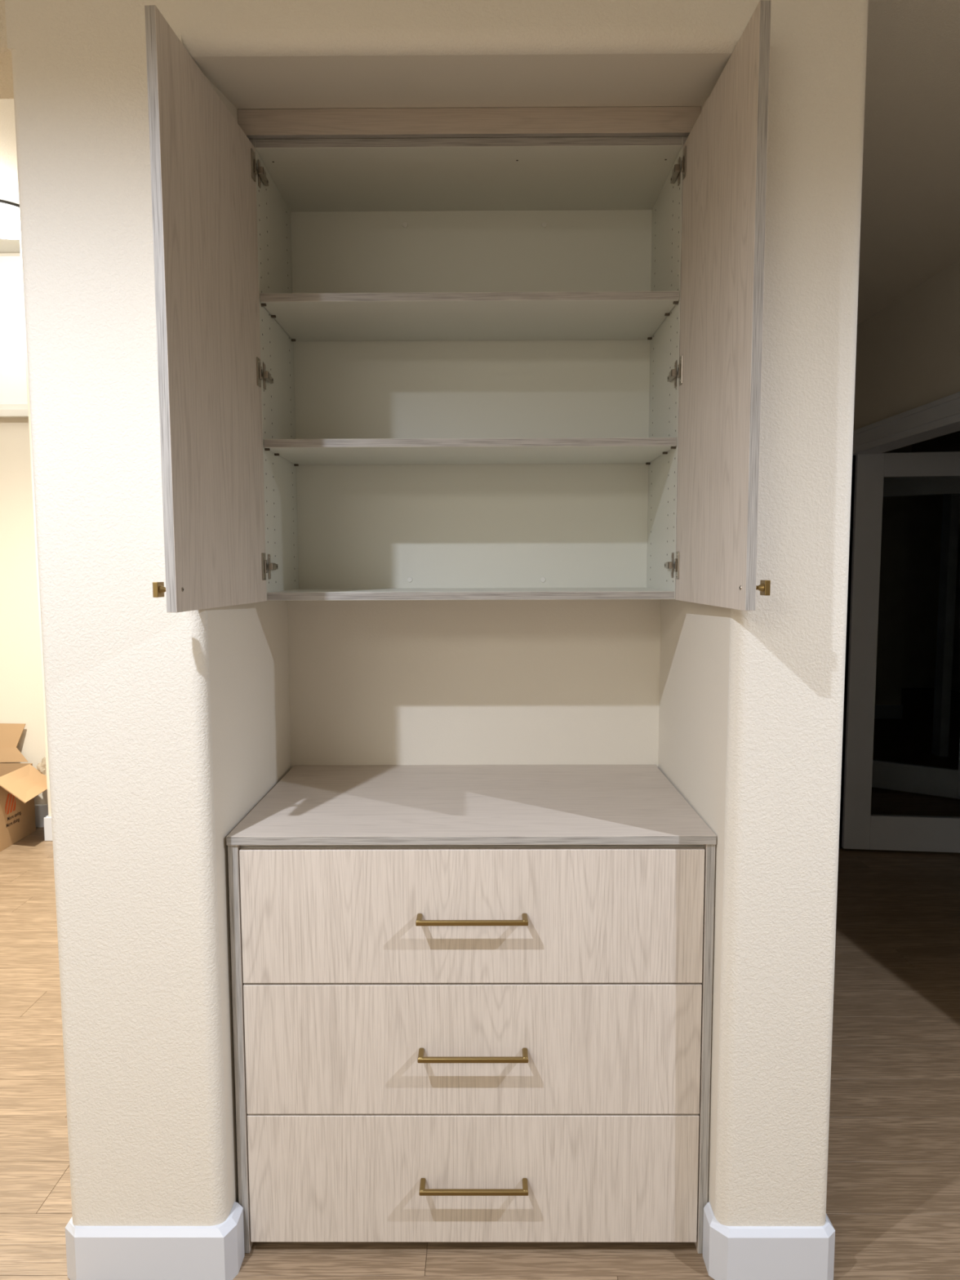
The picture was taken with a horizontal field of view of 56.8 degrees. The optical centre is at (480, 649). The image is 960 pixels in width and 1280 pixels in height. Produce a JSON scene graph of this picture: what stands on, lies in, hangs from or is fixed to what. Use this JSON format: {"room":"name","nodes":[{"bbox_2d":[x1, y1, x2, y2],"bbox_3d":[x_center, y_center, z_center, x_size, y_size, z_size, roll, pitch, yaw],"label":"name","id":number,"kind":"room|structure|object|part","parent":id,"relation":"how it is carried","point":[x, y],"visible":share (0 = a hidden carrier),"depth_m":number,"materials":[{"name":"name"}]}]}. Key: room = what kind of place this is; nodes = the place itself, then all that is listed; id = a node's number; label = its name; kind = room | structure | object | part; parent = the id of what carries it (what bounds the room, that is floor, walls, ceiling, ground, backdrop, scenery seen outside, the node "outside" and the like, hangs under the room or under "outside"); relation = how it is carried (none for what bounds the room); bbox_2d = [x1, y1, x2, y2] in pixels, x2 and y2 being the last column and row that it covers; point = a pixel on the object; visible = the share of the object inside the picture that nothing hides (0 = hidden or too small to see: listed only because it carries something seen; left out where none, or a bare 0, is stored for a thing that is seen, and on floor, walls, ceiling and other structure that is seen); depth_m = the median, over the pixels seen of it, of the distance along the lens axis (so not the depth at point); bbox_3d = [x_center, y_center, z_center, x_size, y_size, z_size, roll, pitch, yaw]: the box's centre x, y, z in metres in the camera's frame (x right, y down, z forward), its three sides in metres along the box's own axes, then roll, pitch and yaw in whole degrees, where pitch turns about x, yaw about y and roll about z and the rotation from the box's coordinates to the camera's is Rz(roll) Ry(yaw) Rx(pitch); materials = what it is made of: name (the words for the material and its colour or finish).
{"room":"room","nodes":[
{"label":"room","id":0,"kind":"room"},
{"bbox_2d":[0,98,20,253],"bbox_3d":[-2.367,-2.045,3.344,4.500,0.103,3.329,0,5,0],"label":"ceiling","id":1,"kind":"structure","parent":0,"point":[9,188],"depth_m":3.70,"materials":[{"name":"beige paint"}]},
{"bbox_2d":[0,199,21,239],"bbox_3d":[-2.312,-2.051,4.231,0.410,0.052,0.410,0,5,0],"label":"ceiling light","id":2,"kind":"object","parent":1,"relation":"attached to","point":[10,219],"visible":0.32,"depth_m":4.18,"materials":[{"name":"white metal"}]},
{"bbox_2d":[0,253,47,804],"bbox_3d":[-2.353,-0.572,5.029,4.500,3.147,0.250,0,5,0],"label":"wall","id":3,"kind":"structure","parent":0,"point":[20,675],"depth_m":4.93,"materials":[{"name":"beige paint"}]},
{"bbox_2d":[0,256,28,417],"bbox_3d":[-3.158,-1.690,4.862,1.540,0.847,0.200,0,5,0],"label":"window","id":4,"kind":"structure","parent":3,"relation":"attached to","point":[13,382],"depth_m":4.79,"materials":[{"name":"white glass"}]},
{"bbox_3d":[-3.157,-1.320,4.827,1.540,0.029,0.014,0,5,0],"label":"shade rail","id":5,"kind":"part","parent":4,"relation":"part of","materials":[{"name":"white plastic"}]},
{"bbox_3d":[-3.156,-1.287,4.870,1.540,0.042,0.140,0,5,0],"label":"sill","id":6,"kind":"part","parent":4,"relation":"part of","materials":[{"name":"white plastic"}]},
{"bbox_2d":[19,239,51,817],"bbox_3d":[-1.221,-0.551,4.774,2.233,3.146,0.249,0,5,0],"label":"wall","id":7,"kind":"structure","parent":0,"point":[20,249],"depth_m":4.67,"materials":[{"name":"beige paint"}]},
{"bbox_2d":[34,804,52,840],"bbox_3d":[-2.340,0.954,4.913,4.480,0.130,0.268,0,5,0],"label":"baseboard","id":8,"kind":"structure","parent":7,"relation":"attached to","point":[41,810],"depth_m":5.03,"materials":[{"name":"white paint"}]},
{"bbox_2d":[0,0,868,1226],"bbox_3d":[-1.954,-0.373,2.092,5.328,3.300,0.891,0,5,0],"label":"wall","id":9,"kind":"structure","parent":0,"point":[165,730],"depth_m":1.72,"materials":[{"name":"white paint"}]},
{"bbox_2d":[65,1201,244,1279],"bbox_3d":[-0.679,1.204,2.240,0.354,0.124,0.860,0,5,0],"label":"baseboard","id":10,"kind":"structure","parent":9,"relation":"attached to","point":[214,1252],"depth_m":1.81,"materials":[{"name":"white paint"}]},
{"bbox_2d":[144,0,771,612],"bbox_3d":[-0.034,-0.642,1.935,1.089,1.074,0.873,0,5,0],"label":"upper cabinet","id":11,"kind":"object","parent":9,"relation":"attached to","point":[431,362],"visible":1,"depth_m":2.08,"materials":[{"name":"beige wood"}]},
{"bbox_3d":[-0.563,-0.107,1.580,0.030,0.027,0.027,0,5,4],"label":"knob","id":12,"kind":"part","parent":11,"relation":"part of","materials":[{"name":"gold metal"}]},
{"bbox_3d":[-0.523,-0.587,1.759,0.019,1.001,0.505,0,5,4],"label":"door","id":13,"kind":"part","parent":11,"relation":"part of","materials":[{"name":"brown wood"}]},
{"bbox_3d":[-0.504,-0.638,2.192,0.019,1.019,0.368,0,5,0],"label":"panel","id":14,"kind":"part","parent":11,"relation":"part of","materials":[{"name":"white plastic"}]},
{"bbox_3d":[-0.024,-1.137,2.136,0.943,0.019,0.356,0,5,0],"label":"panel","id":15,"kind":"part","parent":11,"relation":"part of","materials":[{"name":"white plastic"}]},
{"bbox_3d":[-0.025,-1.156,1.947,1.011,0.054,0.017,0,5,0],"label":"filler panel","id":16,"kind":"part","parent":11,"relation":"part of","materials":[{"name":"brown wood"}]},
{"bbox_2d":[259,291,679,341],"bbox_3d":[-0.023,-0.809,2.167,0.941,0.019,0.352,0,5,0],"label":"shelf","id":17,"kind":"object","parent":11,"relation":"attached to","point":[566,316],"depth_m":2.11,"materials":[{"name":"white wood"}]},
{"bbox_2d":[263,437,676,465],"bbox_3d":[-0.022,-0.489,2.198,0.941,0.019,0.352,0,5,0],"label":"shelf","id":18,"kind":"object","parent":11,"relation":"attached to","point":[571,451],"depth_m":2.11,"materials":[{"name":"white wood"}]},
{"bbox_3d":[-0.021,-0.141,2.230,0.943,0.019,0.356,0,5,0],"label":"panel","id":19,"kind":"part","parent":11,"relation":"part of","materials":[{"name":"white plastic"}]},
{"bbox_3d":[-0.022,-0.657,2.366,0.943,1.019,0.011,0,5,0],"label":"panel","id":20,"kind":"part","parent":11,"relation":"part of","materials":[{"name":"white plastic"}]},
{"bbox_3d":[0.459,-0.641,2.187,0.019,1.019,0.368,0,5,0],"label":"panel","id":21,"kind":"part","parent":11,"relation":"part of","materials":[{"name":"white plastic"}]},
{"bbox_3d":[0.465,-0.590,1.752,0.019,1.001,0.505,0,5,-1],"label":"door","id":22,"kind":"part","parent":11,"relation":"part of","materials":[{"name":"brown wood"}]},
{"bbox_3d":[0.495,-0.110,1.572,0.030,0.027,0.027,0,5,-1],"label":"knob","id":23,"kind":"part","parent":11,"relation":"part of","materials":[{"name":"gold metal"}]},
{"bbox_2d":[702,1202,835,1279],"bbox_3d":[0.604,1.200,2.233,0.254,0.124,0.860,0,5,0],"label":"baseboard","id":24,"kind":"structure","parent":9,"relation":"attached to","point":[729,1252],"depth_m":1.81,"materials":[{"name":"white paint"}]},
{"bbox_2d":[0,826,959,1279],"bbox_3d":[0.496,1.123,3.982,10.200,0.050,13.524,0,5,0],"label":"floor","id":25,"kind":"structure","parent":0,"point":[893,1197],"depth_m":2.36,"materials":[{"name":"brown wood"}]},
{"bbox_2d":[0,723,47,851],"bbox_3d":[-2.634,0.735,4.710,0.598,0.604,0.589,0,5,0],"label":"cardboard box","id":26,"kind":"object","parent":25,"relation":"on","point":[20,783],"visible":1,"depth_m":4.79,"materials":[{"name":"beige cardboard"}]},
{"bbox_2d":[36,756,46,776],"bbox_3d":[-2.405,0.662,4.930,0.123,0.142,0.098,0,5,0],"label":"plastic wrap","id":27,"kind":"object","parent":26,"relation":"in","point":[41,766],"visible":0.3,"depth_m":4.89,"materials":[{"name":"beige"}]},
{"bbox_2d":[227,844,715,1253],"bbox_3d":[-0.015,0.820,2.154,1.000,0.900,0.673,0,5,0],"label":"base cabinet","id":28,"kind":"object","parent":25,"relation":"on","point":[433,1043],"visible":0.93,"depth_m":1.86,"materials":[{"name":"brown wood"}]},
{"bbox_3d":[-0.505,0.819,2.178,0.020,0.900,0.630,0,5,0],"label":"panel","id":29,"kind":"part","parent":28,"relation":"part of","materials":[{"name":"brown wood"}]},
{"bbox_2d":[226,764,716,845],"bbox_3d":[-0.017,0.359,2.139,1.002,0.019,0.653,0,5,0],"label":"countertop","id":30,"kind":"structure","parent":28,"relation":"on","point":[310,804],"depth_m":2.03,"materials":[{"name":"brown wood"}]},
{"bbox_3d":[-0.016,0.551,1.843,0.956,0.284,0.018,0,5,0],"label":"drawer","id":31,"kind":"part","parent":28,"relation":"part of","materials":[{"name":"brown wood"}]},
{"bbox_3d":[-0.016,0.550,1.812,0.228,0.011,0.042,0,5,0],"label":"handle","id":32,"kind":"part","parent":28,"relation":"part of","materials":[{"name":"gold metal"}]},
{"bbox_3d":[-0.017,0.404,1.878,0.960,0.019,0.084,0,5,0],"label":"rail","id":33,"kind":"part","parent":28,"relation":"part of","materials":[{"name":"brown wood"}]},
{"bbox_3d":[-0.015,0.839,1.870,0.956,0.284,0.018,0,5,0],"label":"drawer","id":34,"kind":"part","parent":28,"relation":"part of","materials":[{"name":"brown wood"}]},
{"bbox_3d":[-0.014,0.840,1.839,0.228,0.011,0.042,0,5,0],"label":"handle","id":35,"kind":"part","parent":28,"relation":"part of","materials":[{"name":"gold metal"}]},
{"bbox_3d":[-0.015,1.126,1.897,0.956,0.286,0.018,0,5,0],"label":"drawer","id":36,"kind":"part","parent":28,"relation":"part of","materials":[{"name":"brown wood"}]},
{"bbox_3d":[-0.013,1.129,1.866,0.228,0.011,0.042,0,5,0],"label":"handle","id":37,"kind":"part","parent":28,"relation":"part of","materials":[{"name":"gold metal"}]},
{"bbox_3d":[0.476,0.816,2.173,0.018,0.900,0.630,0,5,0],"label":"panel","id":38,"kind":"part","parent":28,"relation":"part of","materials":[{"name":"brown wood"}]},
{"bbox_2d":[883,444,911,453],"bbox_3d":[3.010,-0.654,8.454,2.050,2.632,0.100,0,5,0],"label":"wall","id":39,"kind":"structure","parent":0,"point":[908,448],"depth_m":8.29,"materials":[{"name":"beige paint"}]},
{"bbox_2d":[839,258,959,848],"bbox_3d":[1.900,-0.187,3.537,0.120,2.632,3.450,0,5,0],"label":"wall","id":40,"kind":"structure","parent":0,"point":[908,352],"depth_m":3.79,"materials":[{"name":"beige paint"}]},
{"bbox_2d":[839,391,959,848],"bbox_3d":[1.891,0.055,3.703,0.142,2.120,1.851,0,5,0],"label":"trim","id":41,"kind":"structure","parent":40,"relation":"attached to","point":[940,417],"depth_m":3.90,"materials":[{"name":"white paint"}]},
{"bbox_2d":[841,451,959,853],"bbox_3d":[2.244,0.029,4.449,0.751,2.005,0.035,0,5,7],"label":"door","id":42,"kind":"structure","parent":40,"relation":"in","point":[901,792],"depth_m":4.46,"materials":[{"name":"white paint"}]},
{"bbox_3d":[2.248,0.938,4.535,0.495,0.178,0.035,0,5,7],"label":"rail","id":43,"kind":"part","parent":42,"relation":"part of","materials":[{"name":"white paint"}]},
{"bbox_3d":[2.244,-0.002,4.446,0.494,1.709,0.006,0,5,7],"label":"pane","id":44,"kind":"part","parent":42,"relation":"part of","materials":[{"name":"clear glass"}]},
{"bbox_3d":[2.241,-0.911,4.361,0.495,0.117,0.035,0,5,7],"label":"rail","id":45,"kind":"part","parent":42,"relation":"part of","materials":[{"name":"white paint"}]},
{"bbox_2d":[857,0,959,452],"bbox_3d":[2.809,-1.795,6.006,5.579,0.100,8.924,0,5,0],"label":"ceiling","id":46,"kind":"structure","parent":0,"point":[910,220],"depth_m":2.52,"materials":[{"name":"beige paint"}]}
]}

